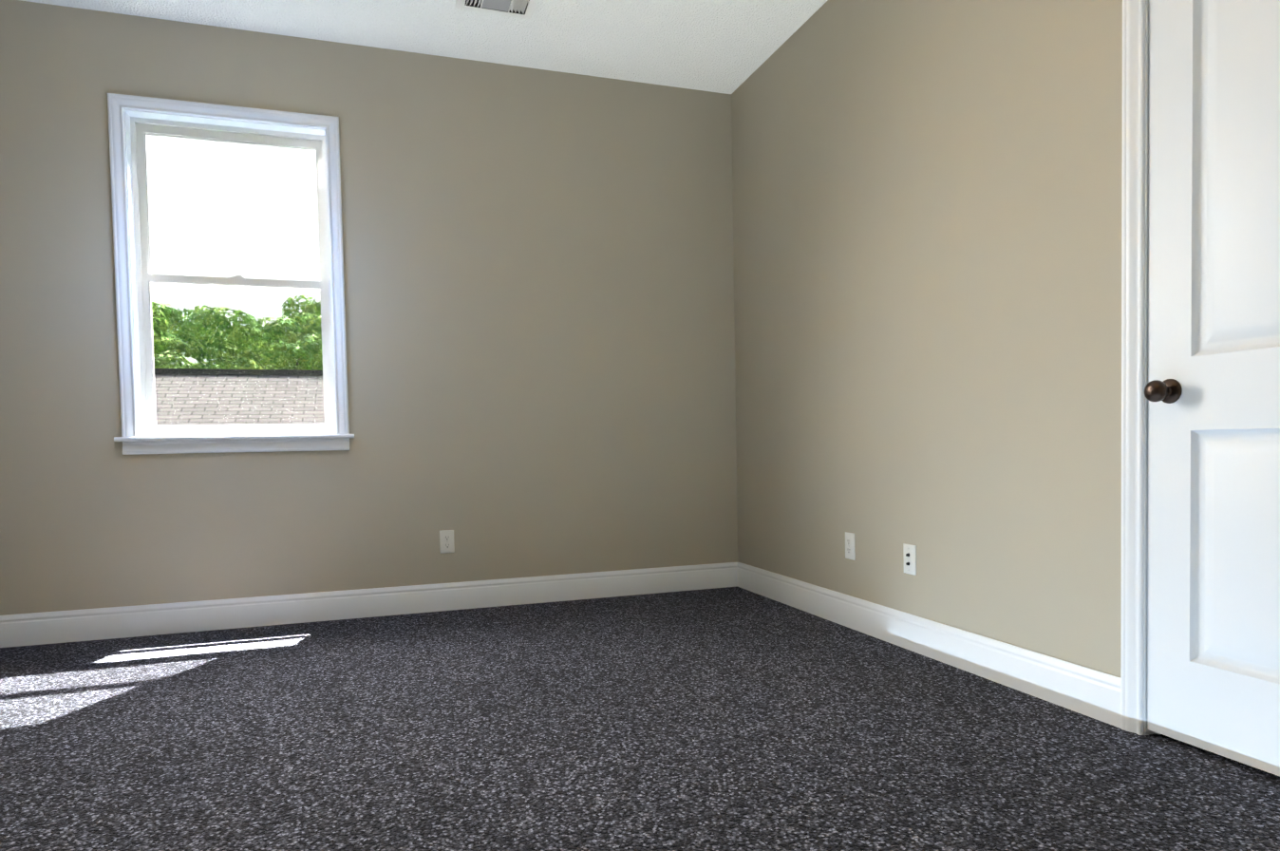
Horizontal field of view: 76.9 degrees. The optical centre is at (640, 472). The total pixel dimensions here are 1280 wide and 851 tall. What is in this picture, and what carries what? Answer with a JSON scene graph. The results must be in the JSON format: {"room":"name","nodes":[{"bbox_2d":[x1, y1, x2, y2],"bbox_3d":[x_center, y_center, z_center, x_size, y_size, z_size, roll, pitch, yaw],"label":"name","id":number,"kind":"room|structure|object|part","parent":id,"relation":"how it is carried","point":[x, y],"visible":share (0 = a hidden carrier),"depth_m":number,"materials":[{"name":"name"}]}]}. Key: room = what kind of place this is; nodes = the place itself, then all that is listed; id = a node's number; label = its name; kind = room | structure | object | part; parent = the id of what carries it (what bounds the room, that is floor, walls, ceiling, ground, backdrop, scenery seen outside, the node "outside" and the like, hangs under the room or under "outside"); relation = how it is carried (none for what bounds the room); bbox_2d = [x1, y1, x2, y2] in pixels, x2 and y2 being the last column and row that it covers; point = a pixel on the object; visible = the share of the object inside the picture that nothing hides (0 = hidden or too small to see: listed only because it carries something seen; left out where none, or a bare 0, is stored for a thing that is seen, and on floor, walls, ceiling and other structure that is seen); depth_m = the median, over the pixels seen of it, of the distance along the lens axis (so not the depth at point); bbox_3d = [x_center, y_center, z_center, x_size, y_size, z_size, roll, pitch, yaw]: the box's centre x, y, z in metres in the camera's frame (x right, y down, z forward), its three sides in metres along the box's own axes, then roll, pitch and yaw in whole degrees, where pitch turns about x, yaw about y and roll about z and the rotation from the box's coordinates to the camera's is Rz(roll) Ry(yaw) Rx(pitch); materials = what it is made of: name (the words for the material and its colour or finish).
{"room":"empty bedroom","nodes":[
{"label":"empty bedroom","id":0,"kind":"room"},
{"bbox_2d":[0,0,737,615],"bbox_3d":[-1.197,-0.676,4.008,3.900,2.740,0.150,-2,2,-19],"label":"wall","id":1,"kind":"structure","parent":0,"point":[539,296],"depth_m":3.96,"materials":[{"name":"beige paint"}]},
{"bbox_2d":[107,93,354,454],"bbox_3d":[-1.879,-0.883,3.751,0.989,1.574,0.205,-2,2,-19],"label":"window unit","id":2,"kind":"structure","parent":1,"relation":"in","point":[134,122],"depth_m":3.71,"materials":[{"name":"white wood"}]},
{"bbox_3d":[-1.907,-1.238,3.803,0.793,0.718,0.025,-2,2,-19],"label":"sash","id":3,"kind":"part","parent":2,"relation":"part of","materials":[{"name":"white plastic"}]},
{"bbox_3d":[-1.907,-1.235,3.803,0.741,0.660,0.004,-2,2,-19],"label":"sash glass","id":4,"kind":"part","parent":2,"relation":"part of","materials":[{"name":"clear glass"}]},
{"bbox_3d":[-1.885,-0.551,3.801,0.793,0.727,0.025,-2,2,-19],"label":"sash","id":5,"kind":"part","parent":2,"relation":"part of","materials":[{"name":"glass"}]},
{"bbox_3d":[-1.885,-0.554,3.801,0.741,0.669,0.004,-2,2,-19],"label":"sash glass","id":6,"kind":"part","parent":2,"relation":"part of","materials":[{"name":"clear glass"}]},
{"bbox_2d":[0,562,737,647],"bbox_3d":[-1.144,0.627,3.978,3.600,0.137,0.014,-2,2,-19],"label":"baseboard","id":7,"kind":"structure","parent":1,"relation":"attached to","point":[76,625],"depth_m":3.88,"materials":[{"name":"white wood"}]},
{"bbox_2d":[439,529,454,553],"bbox_3d":[-0.965,0.344,4.033,0.070,0.114,0.008,-2,2,-19],"label":"outlet","id":8,"kind":"object","parent":1,"relation":"attached to","point":[446,541],"visible":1,"depth_m":4.03,"materials":[{"name":"white plastic"}]},
{"bbox_2d":[20,0,828,94],"bbox_3d":[-0.084,-2.096,1.993,4.800,0.200,4.600,-2,2,-19],"label":"ceiling","id":9,"kind":"structure","parent":0,"point":[727,47],"depth_m":3.72,"materials":[{"name":"white paint"}]},
{"bbox_2d":[454,0,538,18],"bbox_3d":[-0.612,-2.043,3.463,0.335,0.061,0.232,-2,2,-19],"label":"ceiling vent","id":10,"kind":"object","parent":9,"relation":"in","point":[523,9],"visible":1,"depth_m":3.52,"materials":[{"name":"white metal"}]},
{"bbox_2d":[0,585,1279,850],"bbox_3d":[-0.026,0.802,2.098,4.800,0.120,4.600,-2,2,-19],"label":"floor","id":11,"kind":"structure","parent":0,"point":[727,719],"depth_m":2.17,"materials":[{"name":"carpet"}]},
{"bbox_2d":[731,0,1122,677],"bbox_3d":[1.278,-0.670,2.498,0.115,2.740,4.600,-2,2,-19],"label":"wall","id":12,"kind":"structure","parent":0,"point":[927,226],"depth_m":2.90,"materials":[{"name":"beige paint"}]},
{"bbox_2d":[845,531,855,560],"bbox_3d":[0.908,0.317,3.490,0.008,0.114,0.070,-2,2,-19],"label":"outlet","id":13,"kind":"object","parent":12,"relation":"attached to","point":[850,552],"visible":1,"depth_m":3.48,"materials":[{"name":"white plastic"}]},
{"bbox_2d":[903,543,916,575],"bbox_3d":[1.035,0.334,3.106,0.015,0.114,0.070,-2,2,-19],"label":"outlet","id":14,"kind":"object","parent":12,"relation":"attached to","point":[910,557],"visible":1,"depth_m":3.10,"materials":[{"name":"white plastic"}]},
{"bbox_2d":[736,562,1120,728],"bbox_3d":[0.946,0.606,3.398,0.014,0.137,2.455,-2,2,-19],"label":"baseboard","id":15,"kind":"structure","parent":12,"relation":"attached to","point":[1088,691],"depth_m":2.84,"materials":[{"name":"white wood"}]},
{"bbox_2d":[1120,0,1279,776],"bbox_3d":[1.488,-0.329,1.811,0.182,2.100,0.845,-2,2,-19],"label":"door unit","id":16,"kind":"structure","parent":12,"relation":"in","point":[1200,416],"depth_m":2.01,"materials":[{"name":"white wood"}]},
{"bbox_3d":[1.341,-0.211,2.077,0.068,0.064,0.064,-2,2,-19],"label":"knob","id":17,"kind":"part","parent":16,"relation":"part of","materials":[{"name":"brown metal"}]},
{"bbox_3d":[-7.707,2.853,33.519,130.000,0.200,120.000,-2,2,-19],"label":"lawn","id":18,"kind":"structure","parent":0,"visible":0},
{"bbox_2d":[152,329,191,368],"bbox_3d":[-15.931,-0.671,23.272,6.166,7.915,7.384,-2,2,-19],"label":"tree","id":19,"kind":"object","parent":18,"relation":"on","point":[173,345],"depth_m":23.70,"materials":[{"name":"green plant"}]},
{"bbox_2d":[151,301,249,368],"bbox_3d":[-17.084,-1.606,27.998,8.188,9.484,8.091,-2,2,-19],"label":"tree","id":20,"kind":"object","parent":18,"relation":"on","point":[161,327],"depth_m":28.20,"materials":[{"name":"green plant"}]},
{"bbox_2d":[150,368,324,434],"bbox_3d":[-6.892,0.777,14.715,17.600,5.285,8.000,-2,2,-19],"label":"neighbouring house","id":21,"kind":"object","parent":18,"relation":"on","point":[256,374],"depth_m":13.62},
{"bbox_2d":[153,306,322,370],"bbox_3d":[-10.521,-0.792,23.434,6.876,7.929,6.714,-2,2,-19],"label":"tree","id":22,"kind":"object","parent":18,"relation":"on","point":[279,358],"depth_m":21.70,"materials":[{"name":"green plant"}]},
{"bbox_2d":[265,294,320,338],"bbox_3d":[-11.416,-2.356,30.785,7.902,10.555,8.607,-2,2,-19],"label":"tree","id":23,"kind":"object","parent":18,"relation":"on","point":[308,308],"depth_m":31.15,"materials":[{"name":"green plant"}]}
]}

